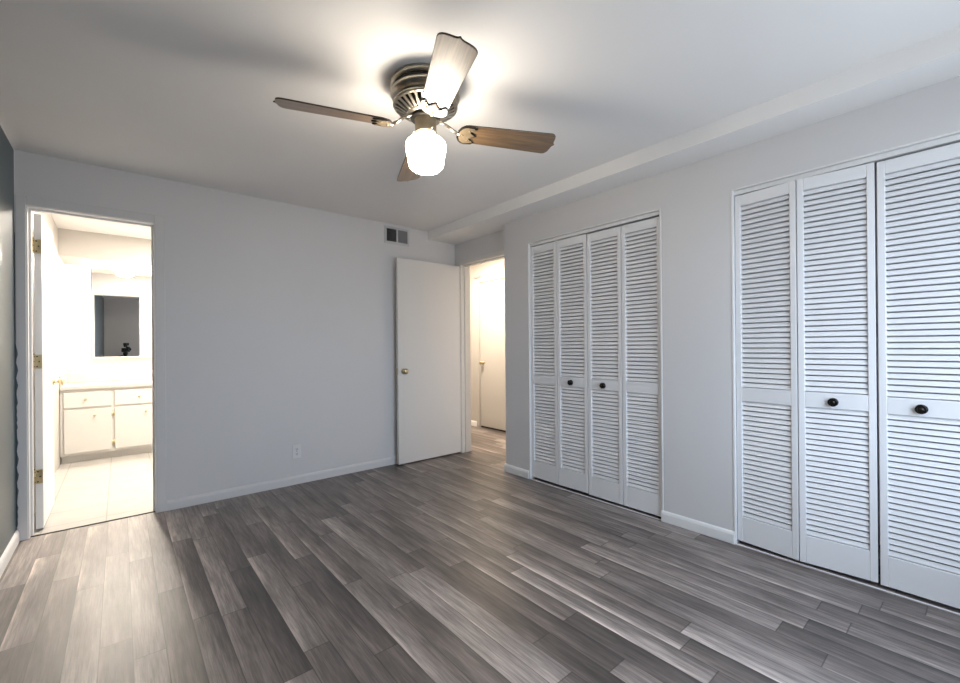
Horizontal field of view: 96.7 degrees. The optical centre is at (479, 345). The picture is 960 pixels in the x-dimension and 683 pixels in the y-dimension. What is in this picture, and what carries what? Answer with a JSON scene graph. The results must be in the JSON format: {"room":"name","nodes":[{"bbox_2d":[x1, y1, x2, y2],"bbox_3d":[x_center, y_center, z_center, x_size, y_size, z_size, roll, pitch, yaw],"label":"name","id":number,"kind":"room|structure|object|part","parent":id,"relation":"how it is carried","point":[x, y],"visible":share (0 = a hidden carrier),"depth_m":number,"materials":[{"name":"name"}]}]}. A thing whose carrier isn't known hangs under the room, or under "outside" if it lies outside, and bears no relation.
{"room":"empty bedroom","nodes":[
{"label":"empty bedroom","id":0,"kind":"room"},
{"bbox_2d":[0,123,18,557],"bbox_3d":[-1.446,-0.017,0.881,0.132,2.362,4.370,0,0,-40],"label":"wall","id":1,"kind":"structure","parent":0,"point":[9,475],"depth_m":2.40,"materials":[{"name":"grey paint"}]},
{"bbox_2d":[0,530,19,577],"bbox_3d":[-1.427,1.128,0.964,0.013,0.072,4.186,0,0,-40],"label":"baseboard","id":2,"kind":"structure","parent":1,"relation":"attached to","point":[7,554],"depth_m":2.34,"materials":[{"name":"white paint"}]},
{"bbox_2d":[32,211,151,512],"bbox_3d":[-2.536,-0.004,4.734,3.425,2.362,2.730,0,0,-40],"label":"wall","id":3,"kind":"structure","parent":0,"point":[75,252],"depth_m":4.62,"materials":[{"name":"grey paint"}]},
{"bbox_2d":[91,268,151,357],"bbox_3d":[-3.869,-0.371,5.221,1.300,1.020,0.011,0,0,-39],"label":"wall mirror","id":4,"kind":"object","parent":3,"relation":"attached to","point":[121,302],"visible":0.36,"depth_m":4.97,"materials":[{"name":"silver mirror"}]},
{"bbox_2d":[115,265,134,272],"bbox_3d":[-4.030,-0.865,4.850,0.170,0.070,0.170,0,0,-40],"label":"ceiling light","id":5,"kind":"object","parent":3,"relation":"attached to","point":[121,268],"visible":1,"depth_m":4.80,"materials":[{"name":"white glass"}]},
{"bbox_2d":[14,149,454,499],"bbox_3d":[-1.573,-0.013,3.683,3.545,2.362,0.120,0,0,-40],"label":"wall","id":6,"kind":"structure","parent":0,"point":[280,317],"depth_m":3.46,"materials":[{"name":"grey paint"}]},
{"bbox_2d":[32,213,64,528],"bbox_3d":[-2.980,0.163,2.946,0.125,2.008,0.628,0,0,-40],"label":"door","id":7,"kind":"structure","parent":6,"relation":"in","point":[42,241],"depth_m":2.77,"materials":[{"name":"white paint"}]},
{"bbox_3d":[-3.120,0.264,3.163,0.062,0.054,0.054,0,0,-40],"label":"knob","id":8,"kind":"part","parent":7,"relation":"part of","materials":[{"name":"gold metal"}]},
{"bbox_2d":[15,194,166,540],"bbox_3d":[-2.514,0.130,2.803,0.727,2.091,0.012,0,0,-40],"label":"trim","id":9,"kind":"structure","parent":6,"relation":"attached to","point":[21,201],"depth_m":2.65,"materials":[{"name":"grey paint"}]},
{"bbox_2d":[31,511,154,536],"bbox_3d":[-2.531,1.173,2.825,0.612,0.004,0.012,0,0,-40],"label":"trim","id":10,"kind":"structure","parent":6,"relation":"attached to","point":[152,511],"depth_m":2.80,"materials":[{"name":"grey wood"}]},
{"bbox_2d":[167,456,396,510],"bbox_3d":[-1.242,1.130,3.865,2.576,0.072,0.013,0,0,-40],"label":"baseboard","id":11,"kind":"structure","parent":6,"relation":"attached to","point":[173,504],"depth_m":3.48,"materials":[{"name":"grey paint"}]},
{"bbox_2d":[292,444,300,458],"bbox_3d":[-1.549,0.893,3.611,0.070,0.116,0.009,0,0,-40],"label":"wall outlet","id":12,"kind":"object","parent":6,"relation":"attached to","point":[296,449],"visible":1,"depth_m":3.61,"materials":[{"name":"white plastic"}]},
{"bbox_2d":[384,225,408,246],"bbox_3d":[-0.824,-1.088,4.236,0.278,0.174,0.012,0,0,-40],"label":"air vent","id":13,"kind":"object","parent":6,"relation":"in","point":[392,235],"visible":1,"depth_m":4.23,"materials":[{"name":"grey metal"}]},
{"bbox_2d":[396,258,461,464],"bbox_3d":[-0.507,0.146,4.390,0.772,2.004,0.152,0,0,-40],"label":"door","id":14,"kind":"structure","parent":6,"relation":"in","point":[427,293],"depth_m":4.35,"materials":[{"name":"white paint"}]},
{"bbox_3d":[-0.726,0.247,4.147,0.054,0.054,0.062,0,0,-40],"label":"knob","id":15,"kind":"part","parent":14,"relation":"part of","materials":[{"name":"gold metal"}]},
{"bbox_2d":[0,425,959,682],"bbox_3d":[-0.599,1.200,3.440,4.740,0.080,7.250,0,0,-40],"label":"floor","id":16,"kind":"structure","parent":0,"point":[458,567],"depth_m":1.98,"materials":[{"name":"grey wood"}]},
{"bbox_2d":[59,370,152,463],"bbox_3d":[-3.622,0.737,5.067,1.913,0.900,0.571,0,0,-40],"label":"bathroom vanity","id":17,"kind":"object","parent":16,"relation":"on","point":[104,414],"visible":0.5,"depth_m":4.52,"materials":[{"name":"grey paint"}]},
{"bbox_3d":[-4.032,0.552,4.395,0.365,0.155,0.016,0,0,-40],"label":"drawer","id":18,"kind":"part","parent":17,"relation":"part of","materials":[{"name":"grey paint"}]},
{"bbox_3d":[-4.029,0.869,4.394,0.365,0.440,0.016,0,0,-40],"label":"cabinet door","id":19,"kind":"part","parent":17,"relation":"part of","materials":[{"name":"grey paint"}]},
{"bbox_2d":[59,370,151,390],"bbox_3d":[-3.629,0.364,5.072,1.913,0.155,0.559,0,0,-40],"label":"countertop","id":20,"kind":"structure","parent":17,"relation":"on","point":[134,378],"depth_m":4.75,"materials":[{"name":"white stone"}]},
{"bbox_3d":[-3.701,0.549,4.673,0.450,0.155,0.016,0,0,-40],"label":"drawer","id":21,"kind":"part","parent":17,"relation":"part of","materials":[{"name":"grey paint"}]},
{"bbox_3d":[-3.699,0.867,4.673,0.450,0.440,0.016,0,0,-40],"label":"cabinet door","id":22,"kind":"part","parent":17,"relation":"part of","materials":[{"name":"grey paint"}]},
{"bbox_2d":[0,0,959,244],"bbox_3d":[-0.619,-1.206,3.442,4.740,0.192,7.250,0,0,-40],"label":"ceiling","id":23,"kind":"structure","parent":0,"point":[184,91],"depth_m":1.95,"materials":[{"name":"paint"}]},
{"bbox_2d":[273,32,555,181],"bbox_3d":[-0.244,-1.005,1.971,0.969,0.403,0.970,-1,0,28],"label":"ceiling fan","id":24,"kind":"object","parent":23,"relation":"hanging from","point":[426,95],"visible":1,"depth_m":1.88,"materials":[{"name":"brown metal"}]},
{"bbox_3d":[-0.629,-1.012,1.853,0.490,0.007,0.142,2,13,-17],"label":"blade","id":25,"kind":"part","parent":24,"relation":"part of","materials":[{"name":"brown wood"}]},
{"bbox_3d":[-0.361,-1.026,1.930,0.133,0.072,0.016,2,13,-17],"label":"iron arm","id":26,"kind":"part","parent":24,"relation":"part of","materials":[{"name":"grey metal"}]},
{"bbox_3d":[-0.367,-0.998,2.349,0.142,0.007,0.490,-15,4,-17],"label":"blade","id":27,"kind":"part","parent":24,"relation":"part of","materials":[{"name":"brown wood"}]},
{"bbox_3d":[-0.252,-1.191,1.970,0.314,0.032,0.314,0,0,-40],"label":"ceiling plate","id":28,"kind":"part","parent":24,"relation":"part of","materials":[{"name":"grey metal"}]},
{"bbox_2d":[394,90,455,121],"bbox_3d":[-0.251,-1.081,1.970,0.284,0.036,0.284,0,0,-40],"label":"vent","id":29,"kind":"object","parent":24,"relation":"attached to","point":[407,102],"depth_m":1.91,"materials":[{"name":"grey metal"}]},
{"bbox_3d":[-0.249,-0.890,1.970,0.186,0.173,0.186,0,0,-40],"label":"lamp shade","id":30,"kind":"part","parent":24,"relation":"part of","materials":[{"name":"white glass"}]},
{"bbox_3d":[-0.134,-0.989,1.591,0.142,0.007,0.490,14,-3,-17],"label":"blade","id":31,"kind":"part","parent":24,"relation":"part of","materials":[{"name":"brown wood"}]},
{"bbox_3d":[-0.139,-1.026,2.010,0.133,0.072,0.016,-2,-14,-17],"label":"iron arm","id":32,"kind":"part","parent":24,"relation":"part of","materials":[{"name":"grey metal"}]},
{"bbox_3d":[0.135,-1.011,2.088,0.502,0.007,0.142,-2,-14,-17],"label":"blade","id":33,"kind":"part","parent":24,"relation":"part of","materials":[{"name":"brown wood"}]},
{"bbox_2d":[537,253,554,461],"bbox_3d":[0.574,-0.030,4.150,0.577,2.362,0.100,0,0,-40],"label":"louver slats","id":34,"kind":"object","parent":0,"point":[550,253],"depth_m":4.14,"materials":[{"name":"white paint"}]},
{"bbox_2d":[455,142,959,561],"bbox_3d":[0.707,-0.031,4.549,1.299,2.362,7.150,0,0,-40],"label":"wall","id":35,"kind":"structure","parent":0,"point":[875,163],"depth_m":2.64,"materials":[{"name":"grey paint"}]},
{"bbox_2d":[471,420,476,425],"bbox_3d":[-0.453,1.126,6.625,0.013,0.072,1.265,0,0,-40],"label":"baseboard","id":36,"kind":"structure","parent":35,"relation":"attached to","point":[473,423],"depth_m":6.19,"materials":[{"name":"white paint"}]},
{"bbox_2d":[457,250,503,452],"bbox_3d":[0.077,0.110,4.378,0.134,2.090,0.840,0,0,-40],"label":"trim","id":37,"kind":"structure","parent":35,"relation":"attached to","point":[465,366],"depth_m":4.64,"materials":[{"name":"white paint"}]},
{"bbox_2d":[476,274,504,426],"bbox_3d":[0.250,0.098,5.778,0.016,2.115,0.930,0,0,-40],"label":"trim","id":38,"kind":"structure","parent":35,"relation":"attached to","point":[500,276],"depth_m":6.09,"materials":[{"name":"grey paint"}]},
{"bbox_2d":[479,278,505,431],"bbox_3d":[0.251,0.127,5.779,0.097,2.057,0.794,0,0,-40],"label":"door","id":39,"kind":"structure","parent":35,"relation":"in","point":[492,293],"depth_m":5.88,"materials":[{"name":"grey paint"}]},
{"bbox_2d":[504,76,959,530],"bbox_3d":[1.371,-0.039,2.661,0.120,2.362,3.405,0,0,-40],"label":"wall","id":40,"kind":"structure","parent":0,"point":[694,199],"depth_m":2.60,"materials":[{"name":"grey paint"}]},
{"bbox_2d":[504,464,528,478],"bbox_3d":[0.369,1.117,3.851,0.131,0.071,0.305,0,0,-40],"label":"baseboard","id":41,"kind":"structure","parent":40,"relation":"attached to","point":[508,468],"depth_m":3.80,"materials":[{"name":"white paint"}]},
{"bbox_2d":[530,234,588,492],"bbox_3d":[0.632,0.138,3.482,0.055,1.982,0.580,0,0,-40],"label":"bifold door","id":42,"kind":"structure","parent":40,"relation":"in","point":[555,472],"depth_m":3.46,"materials":[{"name":"white paint"}]},
{"bbox_3d":[0.545,0.138,3.599,0.028,1.982,0.288,0,0,-39],"label":"panel","id":43,"kind":"part","parent":42,"relation":"part of","materials":[{"name":"white paint"}]},
{"bbox_3d":[0.733,0.137,3.375,0.028,1.982,0.288,0,0,-41],"label":"panel","id":44,"kind":"part","parent":42,"relation":"part of","materials":[{"name":"white paint"}]},
{"bbox_2d":[527,208,663,509],"bbox_3d":[0.836,0.126,3.269,0.088,2.043,1.194,0,0,-40],"label":"trim","id":45,"kind":"structure","parent":40,"relation":"attached to","point":[657,212],"depth_m":3.22,"materials":[{"name":"white paint"}]},
{"bbox_2d":[532,479,660,519],"bbox_3d":[0.817,1.146,3.244,0.011,0.003,1.172,0,0,-40],"label":"trim","id":46,"kind":"structure","parent":40,"relation":"attached to","point":[532,479],"depth_m":3.16,"materials":[{"name":"white paint"}]},
{"bbox_2d":[587,217,661,516],"bbox_3d":[1.012,0.140,3.035,0.056,1.982,0.580,0,0,-40],"label":"bifold door","id":47,"kind":"structure","parent":40,"relation":"in","point":[649,500],"depth_m":3.02,"materials":[{"name":"white paint"}]},
{"bbox_3d":[0.900,0.294,3.143,0.022,0.042,0.042,0,0,-40],"label":"knob","id":48,"kind":"part","parent":47,"relation":"part of","materials":[{"name":"brown metal"}]},
{"bbox_3d":[0.923,0.141,3.151,0.028,1.982,0.288,0,0,-40],"label":"panel","id":49,"kind":"part","parent":47,"relation":"part of","materials":[{"name":"white paint"}]},
{"bbox_3d":[1.112,0.139,2.928,0.028,1.982,0.288,0,0,-40],"label":"panel","id":50,"kind":"part","parent":47,"relation":"part of","materials":[{"name":"white paint"}]},
{"bbox_2d":[661,510,734,543],"bbox_3d":[1.325,1.107,2.623,0.013,0.071,0.433,0,0,-40],"label":"baseboard","id":51,"kind":"structure","parent":40,"relation":"attached to","point":[723,534],"depth_m":2.60,"materials":[{"name":"white paint"}]},
{"bbox_2d":[735,162,877,582],"bbox_3d":[1.669,0.128,2.236,0.065,1.982,0.598,0,0,-40],"label":"bifold door","id":52,"kind":"structure","parent":40,"relation":"in","point":[854,558],"depth_m":2.19,"materials":[{"name":"white paint"}]},
{"bbox_3d":[1.576,0.128,2.354,0.028,1.982,0.298,0,0,-35],"label":"panel","id":53,"kind":"part","parent":52,"relation":"part of","materials":[{"name":"white paint"}]},
{"bbox_3d":[1.746,0.280,2.113,0.042,0.042,0.022,-1,0,44],"label":"knob","id":54,"kind":"part","parent":52,"relation":"part of","materials":[{"name":"brown metal"}]},
{"bbox_3d":[1.768,0.127,2.125,0.298,1.982,0.028,-1,0,44],"label":"panel","id":55,"kind":"part","parent":52,"relation":"part of","materials":[{"name":"white paint"}]},
{"bbox_2d":[731,130,959,543],"bbox_3d":[1.892,0.116,2.015,0.088,2.043,1.250,0,0,-40],"label":"trim","id":56,"kind":"structure","parent":40,"relation":"attached to","point":[952,137],"depth_m":2.29,"materials":[{"name":"white paint"}]},
{"bbox_2d":[736,543,959,614],"bbox_3d":[1.872,1.136,1.990,0.011,0.003,1.228,0,0,-40],"label":"trim","id":57,"kind":"structure","parent":40,"relation":"attached to","point":[736,543],"depth_m":2.06,"materials":[{"name":"white paint"}]},
{"bbox_2d":[877,142,959,608],"bbox_3d":[2.069,0.128,1.779,0.056,1.982,0.601,0,0,-40],"label":"bifold door","id":58,"kind":"structure","parent":40,"relation":"in","point":[930,580],"depth_m":1.91,"materials":[{"name":"white paint"}]},
{"bbox_3d":[1.954,0.282,1.891,0.022,0.042,0.042,0,0,-40],"label":"knob","id":59,"kind":"part","parent":58,"relation":"part of","materials":[{"name":"brown metal"}]}
]}

